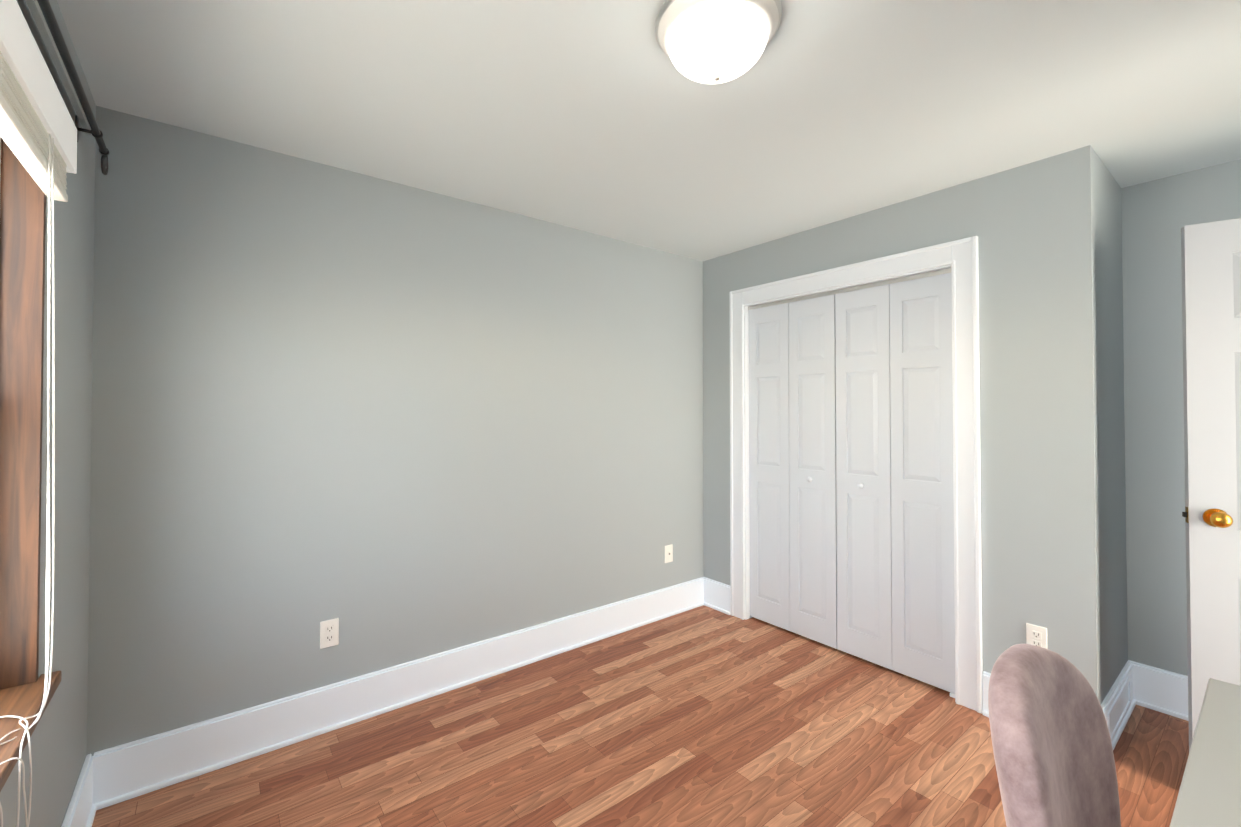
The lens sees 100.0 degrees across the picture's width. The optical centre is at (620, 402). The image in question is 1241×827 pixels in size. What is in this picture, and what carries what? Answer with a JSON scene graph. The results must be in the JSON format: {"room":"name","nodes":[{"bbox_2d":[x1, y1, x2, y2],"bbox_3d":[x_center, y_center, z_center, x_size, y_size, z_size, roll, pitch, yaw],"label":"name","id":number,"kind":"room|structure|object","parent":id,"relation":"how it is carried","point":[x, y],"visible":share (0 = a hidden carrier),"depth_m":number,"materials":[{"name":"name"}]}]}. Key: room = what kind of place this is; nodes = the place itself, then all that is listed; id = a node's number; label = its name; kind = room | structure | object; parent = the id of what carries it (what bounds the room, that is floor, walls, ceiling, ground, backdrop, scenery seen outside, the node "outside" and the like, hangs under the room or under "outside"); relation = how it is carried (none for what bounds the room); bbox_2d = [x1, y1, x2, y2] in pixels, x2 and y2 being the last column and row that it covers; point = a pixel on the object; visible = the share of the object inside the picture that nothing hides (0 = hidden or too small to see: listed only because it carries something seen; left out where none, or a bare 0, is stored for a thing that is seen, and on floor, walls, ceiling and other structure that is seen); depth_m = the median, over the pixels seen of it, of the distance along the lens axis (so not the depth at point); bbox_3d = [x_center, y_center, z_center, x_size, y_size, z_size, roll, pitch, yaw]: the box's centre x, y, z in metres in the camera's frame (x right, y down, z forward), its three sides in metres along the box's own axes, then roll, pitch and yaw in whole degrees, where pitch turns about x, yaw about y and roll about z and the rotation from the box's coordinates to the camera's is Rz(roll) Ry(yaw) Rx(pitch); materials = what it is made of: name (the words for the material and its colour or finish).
{"room":"office","nodes":[
{"label":"office","id":0,"kind":"room"},
{"bbox_2d":[0,0,95,826],"bbox_3d":[-0.896,0.161,0.494,0.150,2.440,3.228,1,-1,-38],"label":"wall","id":1,"kind":"structure","parent":0,"point":[58,739],"depth_m":1.50,"materials":[{"name":"grey paint"}]},
{"bbox_2d":[0,136,45,689],"bbox_3d":[-1.144,0.000,0.812,0.150,1.390,1.070,1,-1,-38],"label":"window","id":2,"kind":"structure","parent":1,"relation":"in","point":[22,235],"depth_m":1.24,"materials":[{"name":"brown wood"}]},
{"bbox_2d":[0,671,61,791],"bbox_3d":[-1.099,0.703,0.837,0.105,0.075,1.130,1,-1,-38],"label":"window sill","id":3,"kind":"structure","parent":1,"relation":"attached to","point":[25,700],"depth_m":1.13,"materials":[{"name":"brown wood"}]},
{"bbox_2d":[0,0,76,201],"bbox_3d":[-1.058,-0.605,0.872,0.050,0.197,1.125,1,-1,-38],"label":"window blind","id":4,"kind":"object","parent":1,"relation":"attached to","point":[34,112],"visible":0.88,"depth_m":1.03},
{"bbox_2d":[0,133,54,826],"bbox_3d":[-1.090,0.194,0.871,0.106,1.556,0.623,1,-1,-38],"label":"blind cord","id":5,"kind":"object","parent":4,"relation":"hanging from","point":[48,583],"visible":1,"depth_m":1.12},
{"bbox_2d":[25,0,108,174],"bbox_3d":[-0.881,-0.816,0.658,0.058,0.113,2.705,1,-1,-38],"label":"curtain rod","id":6,"kind":"object","parent":1,"relation":"attached to","point":[43,16],"visible":1,"depth_m":1.30,"materials":[{"name":"grey metal"}]},
{"bbox_2d":[61,749,104,826],"bbox_3d":[-0.847,1.287,0.563,0.030,0.190,3.060,1,-1,-38],"label":"baseboard","id":7,"kind":"structure","parent":1,"relation":"attached to","point":[88,796],"depth_m":1.73,"materials":[{"name":"white wood"}]},
{"bbox_2d":[87,106,703,755],"bbox_3d":[-0.413,0.197,3.008,4.023,2.440,0.120,1,-1,-38],"label":"wall","id":8,"kind":"structure","parent":0,"point":[387,424],"depth_m":2.30,"materials":[{"name":"grey paint"}]},
{"bbox_2d":[320,618,338,648],"bbox_3d":[-1.255,0.996,2.249,0.072,0.116,0.010,1,-1,-38],"label":"electrical outlet","id":9,"kind":"object","parent":8,"relation":"attached to","point":[329,633],"visible":1,"depth_m":2.25,"materials":[{"name":"plastic"}]},
{"bbox_2d":[105,577,708,806],"bbox_3d":[-0.614,1.318,2.738,3.093,0.190,0.030,1,-1,-38],"label":"baseboard","id":10,"kind":"structure","parent":8,"relation":"attached to","point":[119,773],"depth_m":2.30,"materials":[{"name":"white wood"}]},
{"bbox_2d":[665,544,672,562],"bbox_3d":[0.325,1.014,3.495,0.072,0.116,0.012,1,-1,-38],"label":"electrical outlet","id":11,"kind":"object","parent":8,"relation":"attached to","point":[668,553],"visible":1,"depth_m":3.49,"materials":[{"name":"plastic"}]},
{"bbox_2d":[92,605,1188,826],"bbox_3d":[0.939,1.442,1.236,4.073,0.100,4.548,1,-1,-38],"label":"floor","id":12,"kind":"structure","parent":0,"point":[703,716],"depth_m":2.07,"materials":[{"name":"laminate"}]},
{"bbox_2d":[988,644,1120,826],"bbox_3d":[0.980,0.946,0.851,0.470,0.880,0.601,1,-1,-38],"label":"chair","id":13,"kind":"object","parent":12,"relation":"on","point":[1053,752],"visible":1,"depth_m":1.00,"materials":[{"name":"fabric"}]},
{"bbox_2d":[1170,678,1240,826],"bbox_3d":[1.066,1.007,0.555,1.300,0.750,0.648,1,-1,-38],"label":"desk","id":14,"kind":"object","parent":12,"relation":"on","point":[1209,794],"visible":1,"depth_m":0.91,"materials":[{"name":"white wood"}]},
{"bbox_2d":[57,0,1240,260],"bbox_3d":[0.939,-1.098,1.273,4.073,0.100,4.548,1,-1,-38],"label":"ceiling","id":15,"kind":"structure","parent":0,"point":[605,118],"depth_m":1.78,"materials":[{"name":"white paint"}]},
{"bbox_2d":[655,0,781,56],"bbox_3d":[0.266,-1.024,1.436,0.342,0.044,0.342,1,-1,-38],"label":"pan","id":16,"kind":"object","parent":15,"relation":"attached to","point":[670,13],"visible":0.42,"depth_m":1.36,"materials":[{"name":"white metal"}]},
{"bbox_2d":[667,0,768,83],"bbox_3d":[0.266,-0.944,1.435,0.274,0.117,0.274,1,-1,-38],"label":"dome ceiling light","id":17,"kind":"object","parent":16,"relation":"attached to","point":[718,42],"visible":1,"depth_m":1.36,"materials":[{"name":"white glass"}]},
{"bbox_2d":[703,145,1102,703],"bbox_3d":[1.280,0.196,2.932,0.100,2.440,2.096,1,-1,-38],"label":"wall","id":18,"kind":"structure","parent":0,"point":[1032,226],"depth_m":2.27,"materials":[{"name":"grey paint"}]},
{"bbox_2d":[748,268,950,309],"bbox_3d":[1.237,-0.632,2.994,0.035,0.021,1.216,1,-1,-38],"label":"track rail","id":19,"kind":"object","parent":18,"relation":"attached to","point":[917,276],"visible":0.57,"depth_m":2.88,"materials":[{"name":"silver metal"}]},
{"bbox_2d":[749,273,954,693],"bbox_3d":[1.224,0.388,2.968,0.055,2.020,1.212,1,-1,-38],"label":"closet door","id":20,"kind":"structure","parent":18,"relation":"in","point":[851,509],"depth_m":2.87,"materials":[{"name":"white wood"}]},
{"bbox_2d":[730,236,982,713],"bbox_3d":[1.231,0.330,2.974,0.122,2.173,1.446,1,-1,-38],"label":"trim","id":21,"kind":"structure","parent":18,"relation":"attached to","point":[960,258],"depth_m":2.45,"materials":[{"name":"white wood"}]},
{"bbox_2d":[982,671,990,716],"bbox_3d":[1.758,1.311,2.209,0.035,0.190,0.378,1,-1,-38],"label":"baseboard","id":22,"kind":"structure","parent":18,"relation":"attached to","point":[986,676],"depth_m":2.34,"materials":[{"name":"white wood"}]},
{"bbox_2d":[1026,623,1046,648],"bbox_3d":[1.767,1.006,2.214,0.010,0.116,0.072,1,-1,-38],"label":"electrical outlet","id":23,"kind":"object","parent":18,"relation":"attached to","point":[1036,635],"visible":0.81,"depth_m":2.21,"materials":[{"name":"plastic"}]},
{"bbox_2d":[1096,154,1127,699],"bbox_3d":[2.157,0.188,2.353,0.560,2.440,0.100,1,-1,-38],"label":"wall","id":24,"kind":"structure","parent":0,"point":[1112,435],"depth_m":2.30,"materials":[{"name":"grey paint"}]},
{"bbox_2d":[1101,660,1140,749],"bbox_3d":[2.133,1.311,2.236,0.657,0.190,0.030,1,-1,-38],"label":"baseboard","id":25,"kind":"structure","parent":24,"relation":"attached to","point":[1119,703],"depth_m":2.28,"materials":[{"name":"white wood"}]},
{"bbox_2d":[1121,159,1240,675],"bbox_3d":[2.156,0.195,2.903,0.120,2.440,3.228,1,-1,-38],"label":"wall","id":26,"kind":"structure","parent":0,"point":[1158,215],"depth_m":2.40,"materials":[{"name":"grey paint"}]},
{"bbox_2d":[1141,664,1188,720],"bbox_3d":[2.709,1.308,2.065,0.030,0.190,1.012,1,-1,-38],"label":"baseboard","id":27,"kind":"structure","parent":26,"relation":"attached to","point":[1163,691],"depth_m":2.36,"materials":[{"name":"white wood"}]},
{"bbox_3d":[1.540,0.160,0.437,3.903,2.440,0.120,1,-1,-38],"label":"wall","id":28,"kind":"structure","parent":0,"visible":0},
{"bbox_2d":[1181,218,1240,751],"bbox_3d":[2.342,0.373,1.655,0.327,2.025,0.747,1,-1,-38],"label":"entry door","id":29,"kind":"structure","parent":28,"relation":"in","point":[1211,288],"depth_m":1.83,"materials":[{"name":"white wood"}]}
]}

